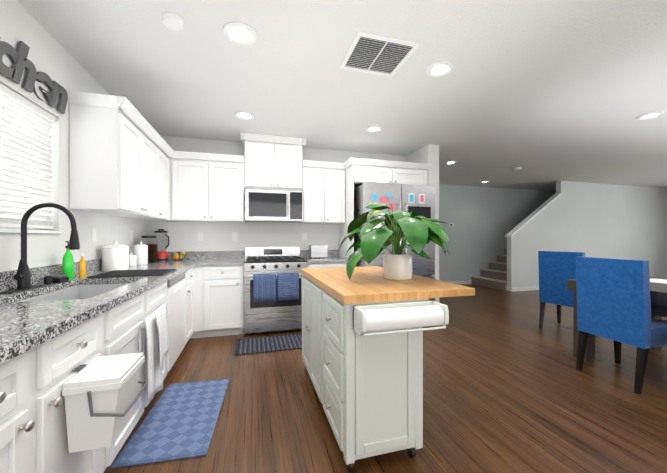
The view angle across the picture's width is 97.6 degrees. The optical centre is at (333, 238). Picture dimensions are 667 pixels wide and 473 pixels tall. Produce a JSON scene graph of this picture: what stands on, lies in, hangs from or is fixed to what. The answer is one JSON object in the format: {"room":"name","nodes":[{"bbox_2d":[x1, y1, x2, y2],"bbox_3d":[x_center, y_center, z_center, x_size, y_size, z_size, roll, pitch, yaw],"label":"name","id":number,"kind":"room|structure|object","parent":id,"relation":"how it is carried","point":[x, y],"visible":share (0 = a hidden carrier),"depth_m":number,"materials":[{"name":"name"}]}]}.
{"room":"kitchen and dining room","nodes":[
{"label":"kitchen and dining room","id":0,"kind":"room"},
{"bbox_2d":[0,0,148,271],"bbox_3d":[-1.498,-0.083,0.212,0.160,2.570,7.770,0,0,-16],"label":"wall","id":1,"kind":"structure","parent":0,"point":[52,58],"depth_m":2.04,"materials":[{"name":"paint"}]},
{"bbox_2d":[0,83,61,233],"bbox_3d":[-1.858,-0.439,1.540,0.176,0.817,1.016,0,0,-16],"label":"window blind","id":2,"kind":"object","parent":1,"relation":"in","point":[25,151],"depth_m":1.78,"materials":[{"name":"white plastic"}]},
{"bbox_2d":[0,37,67,113],"bbox_3d":[-1.797,-1.011,1.639,0.014,0.264,0.970,0,0,-16],"label":"kitchen sign","id":3,"kind":"object","parent":1,"relation":"attached to","point":[20,61],"visible":0.96,"depth_m":1.74,"materials":[{"name":"grey metal"}]},
{"bbox_2d":[0,259,147,326],"bbox_3d":[-1.520,0.353,1.643,0.560,0.345,4.736,0,0,-16],"label":"backsplash","id":4,"kind":"structure","parent":1,"relation":"attached to","point":[23,276],"depth_m":1.81,"materials":[{"name":"grey stone"}]},
{"bbox_2d":[91,228,95,241],"label":"outlet plates","id":5,"kind":"object","parent":1,"relation":"attached to","point":[93,230],"depth_m":2.48,"materials":[{"name":"white plastic"}]},
{"bbox_2d":[66,90,161,217],"bbox_3d":[-1.930,-0.645,2.679,0.326,0.850,0.993,0,0,-16],"label":"upper cabinet","id":6,"kind":"object","parent":1,"relation":"attached to","point":[121,164],"depth_m":2.23,"materials":[{"name":"white wood"}]},
{"bbox_2d":[130,231,132,240],"label":"outlet plates","id":7,"kind":"object","parent":1,"relation":"attached to","point":[131,232],"depth_m":3.26,"materials":[{"name":"white plastic"}]},
{"bbox_2d":[131,142,169,221],"bbox_3d":[-2.100,-0.645,3.288,0.326,0.850,0.517,0,0,-16],"label":"upper cabinet","id":8,"kind":"object","parent":1,"relation":"attached to","point":[166,149],"depth_m":3.46,"materials":[{"name":"white wood"}]},
{"bbox_2d":[149,135,405,251],"bbox_3d":[-0.627,-0.086,4.421,3.780,2.570,0.130,0,0,-16],"label":"wall","id":9,"kind":"structure","parent":0,"point":[183,236],"depth_m":4.16,"materials":[{"name":"paint"}]},
{"bbox_2d":[198,232,202,239],"label":"outlet plates","id":10,"kind":"object","parent":9,"relation":"attached to","point":[200,235],"depth_m":4.01,"materials":[{"name":"white plastic"}]},
{"bbox_2d":[170,154,245,221],"bbox_3d":[-1.651,-0.611,3.884,0.898,0.780,0.346,0,0,-16],"label":"upper cabinet","id":11,"kind":"object","parent":9,"relation":"attached to","point":[201,189],"depth_m":3.72,"materials":[{"name":"white wood"}]},
{"bbox_2d":[232,232,236,239],"label":"outlet plates","id":12,"kind":"object","parent":9,"relation":"attached to","point":[234,234],"depth_m":4.13,"materials":[{"name":"white plastic"}]},
{"bbox_2d":[167,251,338,258],"bbox_3d":[-1.159,0.232,4.191,2.584,0.105,0.020,0,0,-16],"label":"backsplash","id":13,"kind":"structure","parent":9,"relation":"attached to","point":[189,254],"depth_m":4.05,"materials":[{"name":"grey stone"}]},
{"bbox_2d":[242,134,301,188],"bbox_3d":[-0.846,-1.022,4.108,0.770,0.693,0.346,0,0,-16],"label":"upper cabinet","id":14,"kind":"object","parent":9,"relation":"attached to","point":[272,161],"depth_m":3.94,"materials":[{"name":"white wood"}]},
{"bbox_2d":[245,187,302,222],"bbox_3d":[-0.832,-0.450,4.059,0.761,0.438,0.450,0,0,-16],"label":"microwave","id":15,"kind":"object","parent":14,"relation":"attached to","point":[279,205],"visible":1,"depth_m":3.88,"materials":[{"name":"silver metal"}]},
{"bbox_2d":[302,233,306,239],"label":"outlet plates","id":16,"kind":"object","parent":9,"relation":"attached to","point":[304,235],"depth_m":4.40,"materials":[{"name":"white plastic"}]},
{"bbox_2d":[299,166,345,225],"bbox_3d":[-0.171,-0.611,4.297,0.625,0.780,0.346,0,0,-16],"label":"upper cabinet","id":17,"kind":"object","parent":9,"relation":"attached to","point":[324,187],"depth_m":4.13,"materials":[{"name":"white wood"}]},
{"bbox_2d":[346,158,397,189],"bbox_3d":[0.496,-0.913,4.332,0.633,0.315,0.636,0,0,-16],"label":"upper cabinet","id":18,"kind":"object","parent":9,"relation":"attached to","point":[359,171],"depth_m":4.02,"materials":[{"name":"white wood"}]},
{"bbox_2d":[17,0,666,190],"bbox_3d":[4.039,-1.400,3.640,12.950,0.060,11.600,0,0,-16],"label":"ceiling","id":19,"kind":"structure","parent":0,"point":[545,94],"depth_m":2.50,"materials":[{"name":"paint"}]},
{"bbox_2d":[162,12,183,30],"bbox_3d":[-1.005,-1.351,1.829,0.123,0.034,0.123,0,0,-22],"label":"smoke detector","id":20,"kind":"object","parent":19,"relation":"attached to","point":[173,21],"depth_m":1.81,"materials":[{"name":"white plastic"}]},
{"bbox_2d":[223,21,255,44],"bbox_3d":[-0.623,-1.363,1.938,0.203,0.011,0.221,0,0,-16],"label":"recessed light","id":21,"kind":"object","parent":19,"relation":"in","point":[250,39],"depth_m":1.93,"materials":[{"name":"white"}]},
{"bbox_2d":[235,111,254,119],"bbox_3d":[-0.980,-1.364,3.233,0.203,0.011,0.229,0,0,-16],"label":"recessed light","id":22,"kind":"object","parent":19,"relation":"in","point":[252,116],"depth_m":3.25,"materials":[{"name":"white"}]},
{"bbox_2d":[366,126,382,132],"bbox_3d":[0.507,-1.364,3.644,0.208,0.011,0.220,0,0,-16],"label":"recessed light","id":23,"kind":"object","parent":19,"relation":"in","point":[368,128],"depth_m":3.65,"materials":[{"name":"white"}]},
{"bbox_2d":[340,31,419,76],"bbox_3d":[0.327,-1.362,2.190,0.460,0.014,0.420,0,0,-16],"label":"ceiling vent","id":24,"kind":"object","parent":19,"relation":"in","point":[377,54],"visible":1,"depth_m":2.16,"materials":[{"name":"white metal"}]},
{"bbox_2d":[636,112,663,119],"bbox_3d":[3.523,-1.364,3.246,0.233,0.011,0.203,0,0,-16],"label":"recessed light","id":25,"kind":"object","parent":19,"relation":"in","point":[659,113],"depth_m":3.25,"materials":[{"name":"white"}]},
{"bbox_2d":[104,284,666,472],"bbox_3d":[4.039,1.230,3.642,12.950,0.060,11.600,0,0,-16],"label":"floor","id":26,"kind":"structure","parent":0,"point":[508,387],"depth_m":2.09,"materials":[{"name":"brown wood"}]},
{"bbox_2d":[0,343,43,472],"bbox_3d":[-1.198,0.764,0.659,0.651,0.875,0.348,0,0,-16],"label":"base cabinet","id":27,"kind":"object","parent":26,"relation":"on","point":[21,380],"depth_m":0.86,"materials":[{"name":"white wood"}]},
{"bbox_2d":[44,307,119,472],"bbox_3d":[-1.318,0.763,1.090,0.651,0.875,0.547,0,0,-16],"label":"base cabinet","id":28,"kind":"object","parent":26,"relation":"on","point":[98,337],"depth_m":1.10,"materials":[{"name":"white wood"}]},
{"bbox_2d":[0,263,195,366],"bbox_3d":[-1.464,0.343,1.658,0.676,0.115,4.736,0,0,-16],"label":"countertop","id":29,"kind":"structure","parent":28,"relation":"on","point":[26,324],"depth_m":1.24,"materials":[{"name":"grey stone"}]},
{"bbox_2d":[0,203,79,293],"bbox_3d":[-1.629,0.042,1.702,0.289,0.487,0.350,0,0,-16],"label":"faucet","id":30,"kind":"object","parent":29,"relation":"on","point":[23,275],"depth_m":1.63,"materials":[{"name":"black metal"}]},
{"bbox_2d":[53,274,68,282],"bbox_3d":[-1.780,0.262,1.894,0.060,0.045,0.100,0,0,-16],"label":"sponge holder","id":31,"kind":"object","parent":29,"relation":"on","point":[60,278],"visible":0.75,"depth_m":1.87,"materials":[{"name":"black plastic"}]},
{"bbox_2d":[62,241,73,279],"bbox_3d":[-1.824,0.151,2.006,0.050,0.267,0.083,0,0,-16],"label":"soap","id":32,"kind":"object","parent":29,"relation":"on","point":[68,265],"visible":0.92,"depth_m":1.99,"materials":[{"name":"green plastic"}]},
{"bbox_2d":[17,283,128,301],"bbox_3d":[-1.467,0.428,1.701,0.428,0.203,0.788,0,0,-16],"label":"sink","id":33,"kind":"object","parent":29,"relation":"in","point":[82,290],"depth_m":1.97,"materials":[{"name":"white ceramic"}]},
{"bbox_2d":[79,249,85,276],"bbox_3d":[-1.860,0.184,2.159,0.036,0.202,0.065,0,0,-16],"label":"soap","id":34,"kind":"object","parent":29,"relation":"on","point":[82,267],"visible":1,"depth_m":2.15,"materials":[{"name":"orange"}]},
{"bbox_2d":[101,241,128,270],"bbox_3d":[-1.952,0.154,2.614,0.202,0.260,0.202,0,0,-16],"label":"canister","id":35,"kind":"object","parent":29,"relation":"on","point":[115,255],"visible":0.94,"depth_m":2.54,"materials":[{"name":"white ceramic"}]},
{"bbox_2d":[87,269,176,277],"bbox_3d":[-1.583,0.278,2.349,0.485,0.012,0.410,0,0,-16],"label":"drying mat","id":36,"kind":"object","parent":29,"relation":"on","point":[137,273],"visible":1,"depth_m":2.26,"materials":[{"name":"black rubber"}]},
{"bbox_2d":[129,252,136,265],"bbox_3d":[-2.062,0.212,2.978,0.095,0.145,0.095,0,0,-16],"label":"canister","id":37,"kind":"object","parent":29,"relation":"on","point":[132,260],"visible":0.83,"depth_m":2.95,"materials":[{"name":"white ceramic"}]},
{"bbox_2d":[134,241,147,264],"bbox_3d":[-2.107,0.159,3.194,0.132,0.250,0.132,0,0,-16],"label":"medium canister","id":38,"kind":"object","parent":29,"relation":"on","point":[141,251],"visible":0.92,"depth_m":3.15,"materials":[{"name":"white ceramic"}]},
{"bbox_2d":[141,236,157,262],"bbox_3d":[-2.166,0.126,3.426,0.176,0.315,0.176,0,0,-16],"label":"jar","id":39,"kind":"object","parent":29,"relation":"on","point":[151,242],"visible":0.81,"depth_m":3.38,"materials":[{"name":"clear glass"}]},
{"bbox_2d":[154,229,168,260],"bbox_3d":[-2.163,0.084,3.687,0.190,0.400,0.164,0,0,-16],"label":"blender","id":40,"kind":"object","parent":29,"relation":"on","point":[161,235],"visible":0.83,"depth_m":3.64,"materials":[{"name":"red"}]},
{"bbox_2d":[62,353,147,452],"bbox_3d":[-0.910,0.645,1.176,0.215,0.271,0.277,0,0,-16],"label":"bin","id":41,"kind":"object","parent":28,"relation":"hanging from","point":[99,394],"visible":1,"depth_m":1.08,"materials":[{"name":"white plastic"}]},
{"bbox_2d":[120,311,163,448],"bbox_3d":[-1.487,0.873,1.696,0.651,0.655,0.840,0,0,-16],"label":"base cabinet","id":42,"kind":"object","parent":26,"relation":"on","point":[133,339],"depth_m":1.74,"materials":[{"name":"white wood"}]},
{"bbox_2d":[145,307,168,400],"bbox_3d":[-1.135,0.754,1.885,0.060,0.547,0.306,0,0,-16],"label":"towel","id":43,"kind":"object","parent":42,"relation":"hanging from","point":[156,325],"visible":1,"depth_m":1.88,"materials":[{"name":"white fabric"}]},
{"bbox_2d":[148,271,187,378],"bbox_3d":[-1.707,0.763,2.487,0.653,0.875,0.802,0,0,-16],"label":"base cabinet","id":44,"kind":"object","parent":26,"relation":"on","point":[172,295],"depth_m":2.50,"materials":[{"name":"white wood"}]},
{"bbox_2d":[110,379,229,468],"bbox_3d":[-1.019,1.192,1.993,0.470,0.014,0.880,0,0,-12],"label":"rug","id":45,"kind":"object","parent":26,"relation":"on","point":[179,422],"visible":1,"depth_m":1.84,"materials":[{"name":"blue fabric"}]},
{"bbox_2d":[188,267,195,339],"bbox_3d":[-1.880,0.762,3.108,0.653,0.875,0.488,0,0,-16],"label":"base cabinet","id":46,"kind":"object","parent":26,"relation":"on","point":[191,274],"depth_m":3.31,"materials":[{"name":"white wood"}]},
{"bbox_2d":[212,267,243,336],"bbox_3d":[-1.397,0.762,3.805,0.447,0.875,0.636,0,0,-16],"label":"base cabinet","id":47,"kind":"object","parent":26,"relation":"on","point":[227,282],"depth_m":3.52,"materials":[{"name":"white wood"}]},
{"bbox_2d":[156,259,243,266],"bbox_3d":[-1.692,0.304,3.710,1.067,0.040,0.661,0,0,-16],"label":"countertop","id":48,"kind":"structure","parent":47,"relation":"on","point":[199,262],"depth_m":3.53,"materials":[{"name":"grey stone"}]},
{"bbox_2d":[171,251,185,259],"bbox_3d":[-2.003,0.228,3.773,0.181,0.112,0.181,0,0,-16],"label":"fruit bowl","id":49,"kind":"object","parent":48,"relation":"on","point":[177,256],"visible":1,"depth_m":3.74,"materials":[{"name":"black"}]},
{"bbox_2d":[234,333,301,355],"bbox_3d":[-0.669,1.194,3.325,0.850,0.010,0.480,0,0,-16],"label":"striped rug","id":50,"kind":"object","parent":26,"relation":"on","point":[253,345],"visible":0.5,"depth_m":3.27,"materials":[{"name":"fabric"}]},
{"bbox_2d":[244,247,305,334],"bbox_3d":[-0.790,0.662,3.908,0.765,1.075,0.702,0,0,-16],"label":"stove","id":51,"kind":"object","parent":26,"relation":"on","point":[284,315],"visible":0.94,"depth_m":3.65,"materials":[{"name":"silver metal"}]},
{"bbox_2d":[306,263,346,267],"bbox_3d":[-0.132,0.762,4.158,0.624,0.875,0.636,0,0,-16],"label":"base cabinet","id":52,"kind":"object","parent":26,"relation":"on","point":[308,265],"depth_m":3.84,"materials":[{"name":"white"}]},
{"bbox_2d":[300,255,347,262],"bbox_3d":[-0.129,0.304,4.146,0.624,0.040,0.661,0,0,-16],"label":"countertop","id":53,"kind":"structure","parent":52,"relation":"on","point":[331,258],"depth_m":3.90,"materials":[{"name":"grey stone"}]},
{"bbox_2d":[309,245,327,257],"bbox_3d":[-0.227,0.190,4.232,0.252,0.187,0.170,0,0,-16],"label":"toaster","id":54,"kind":"object","parent":53,"relation":"on","point":[318,251],"visible":1,"depth_m":4.16,"materials":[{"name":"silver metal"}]},
{"bbox_2d":[302,270,471,471],"bbox_3d":[0.206,0.763,2.099,0.713,0.875,1.448,0,0,-16],"label":"kitchen island","id":55,"kind":"object","parent":26,"relation":"on","point":[363,329],"depth_m":1.51,"materials":[{"name":"white paint"}]},
{"bbox_2d":[300,267,427,301],"bbox_3d":[0.101,0.303,2.138,0.475,0.045,1.340,0,0,-16],"label":"island countertop","id":56,"kind":"structure","parent":55,"relation":"on","point":[362,286],"depth_m":1.73,"materials":[{"name":"brown wood"}]},
{"bbox_2d":[338,202,448,279],"bbox_3d":[0.466,0.019,2.061,0.824,0.522,0.774,0,0,-16],"label":"potted plant","id":57,"kind":"object","parent":56,"relation":"on","point":[415,230],"visible":1,"depth_m":1.90,"materials":[{"name":"green plant"}]},
{"bbox_2d":[354,182,434,327],"bbox_3d":[0.774,0.241,4.201,1.010,1.917,0.967,0,0,-16],"label":"fridge","id":58,"kind":"object","parent":26,"relation":"on","point":[419,199],"visible":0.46,"depth_m":3.84,"materials":[{"name":"silver metal"}]},
{"bbox_2d":[471,248,506,290],"bbox_3d":[5.468,0.001,7.647,3.555,2.392,1.042,0,0,-16],"label":"stair","id":59,"kind":"structure","parent":26,"relation":"on","point":[494,275],"depth_m":7.36,"materials":[{"name":"carpet"}]},
{"bbox_2d":[538,251,584,328],"bbox_3d":[3.081,0.684,3.821,0.550,1.029,0.490,0,0,-30],"label":"dining chair","id":60,"kind":"object","parent":26,"relation":"on","point":[557,270],"visible":0.52,"depth_m":3.74,"materials":[{"name":"blue fabric"}]},
{"bbox_2d":[567,276,666,360],"bbox_3d":[3.250,0.809,2.134,1.180,0.784,2.120,0,0,-16],"label":"dining table","id":61,"kind":"object","parent":26,"relation":"on","point":[658,292],"visible":0.35,"depth_m":2.86,"materials":[{"name":"brown wood"}]},
{"bbox_2d":[576,257,666,393],"bbox_3d":[2.548,0.685,2.530,0.550,1.029,0.491,0,0,-16],"label":"dining chair","id":62,"kind":"object","parent":26,"relation":"on","point":[613,300],"visible":1,"depth_m":2.40,"materials":[{"name":"blue fabric"}]},
{"bbox_2d":[406,144,438,301],"bbox_3d":[1.107,-0.087,5.574,0.180,2.570,2.700,0,0,-16],"label":"wall","id":63,"kind":"structure","parent":0,"point":[428,154],"depth_m":4.29,"materials":[{"name":"paint"}]},
{"bbox_2d":[398,162,429,184],"bbox_3d":[0.988,-0.913,4.470,0.634,0.315,0.636,0,0,-16],"label":"upper cabinet","id":64,"kind":"object","parent":63,"relation":"attached to","point":[411,173],"depth_m":4.18,"materials":[{"name":"white wood"}]},
{"bbox_2d":[439,184,555,281],"bbox_3d":[4.927,-0.838,8.108,8.540,4.070,0.130,0,0,-16],"label":"wall","id":65,"kind":"structure","parent":0,"point":[485,220],"depth_m":7.73,"materials":[{"name":"paint"}]},
{"bbox_2d":[446,280,471,283],"bbox_3d":[2.231,1.152,7.281,2.898,0.090,0.014,0,0,-16],"label":"baseboard","id":66,"kind":"structure","parent":65,"relation":"attached to","point":[468,281],"depth_m":7.58,"materials":[{"name":"white"}]},
{"bbox_2d":[507,181,666,286],"bbox_3d":[6.601,-0.088,7.356,5.420,2.570,0.120,0,0,-16],"label":"wall","id":67,"kind":"structure","parent":0,"point":[598,220],"depth_m":7.28,"materials":[{"name":"white paint"}]},
{"bbox_2d":[510,286,538,291],"bbox_3d":[6.600,1.152,7.285,5.409,0.090,0.014,0,0,-16],"label":"baseboard","id":68,"kind":"structure","parent":67,"relation":"attached to","point":[512,289],"depth_m":6.65,"materials":[{"name":"white"}]},
{"bbox_2d":[505,192,561,236],"bbox_3d":[4.688,-0.560,6.822,1.510,1.075,0.150,0,0,-16],"label":"trim","id":69,"kind":"structure","parent":67,"relation":"on","point":[530,217],"depth_m":6.79,"materials":[{"name":"white wood"}]}
]}

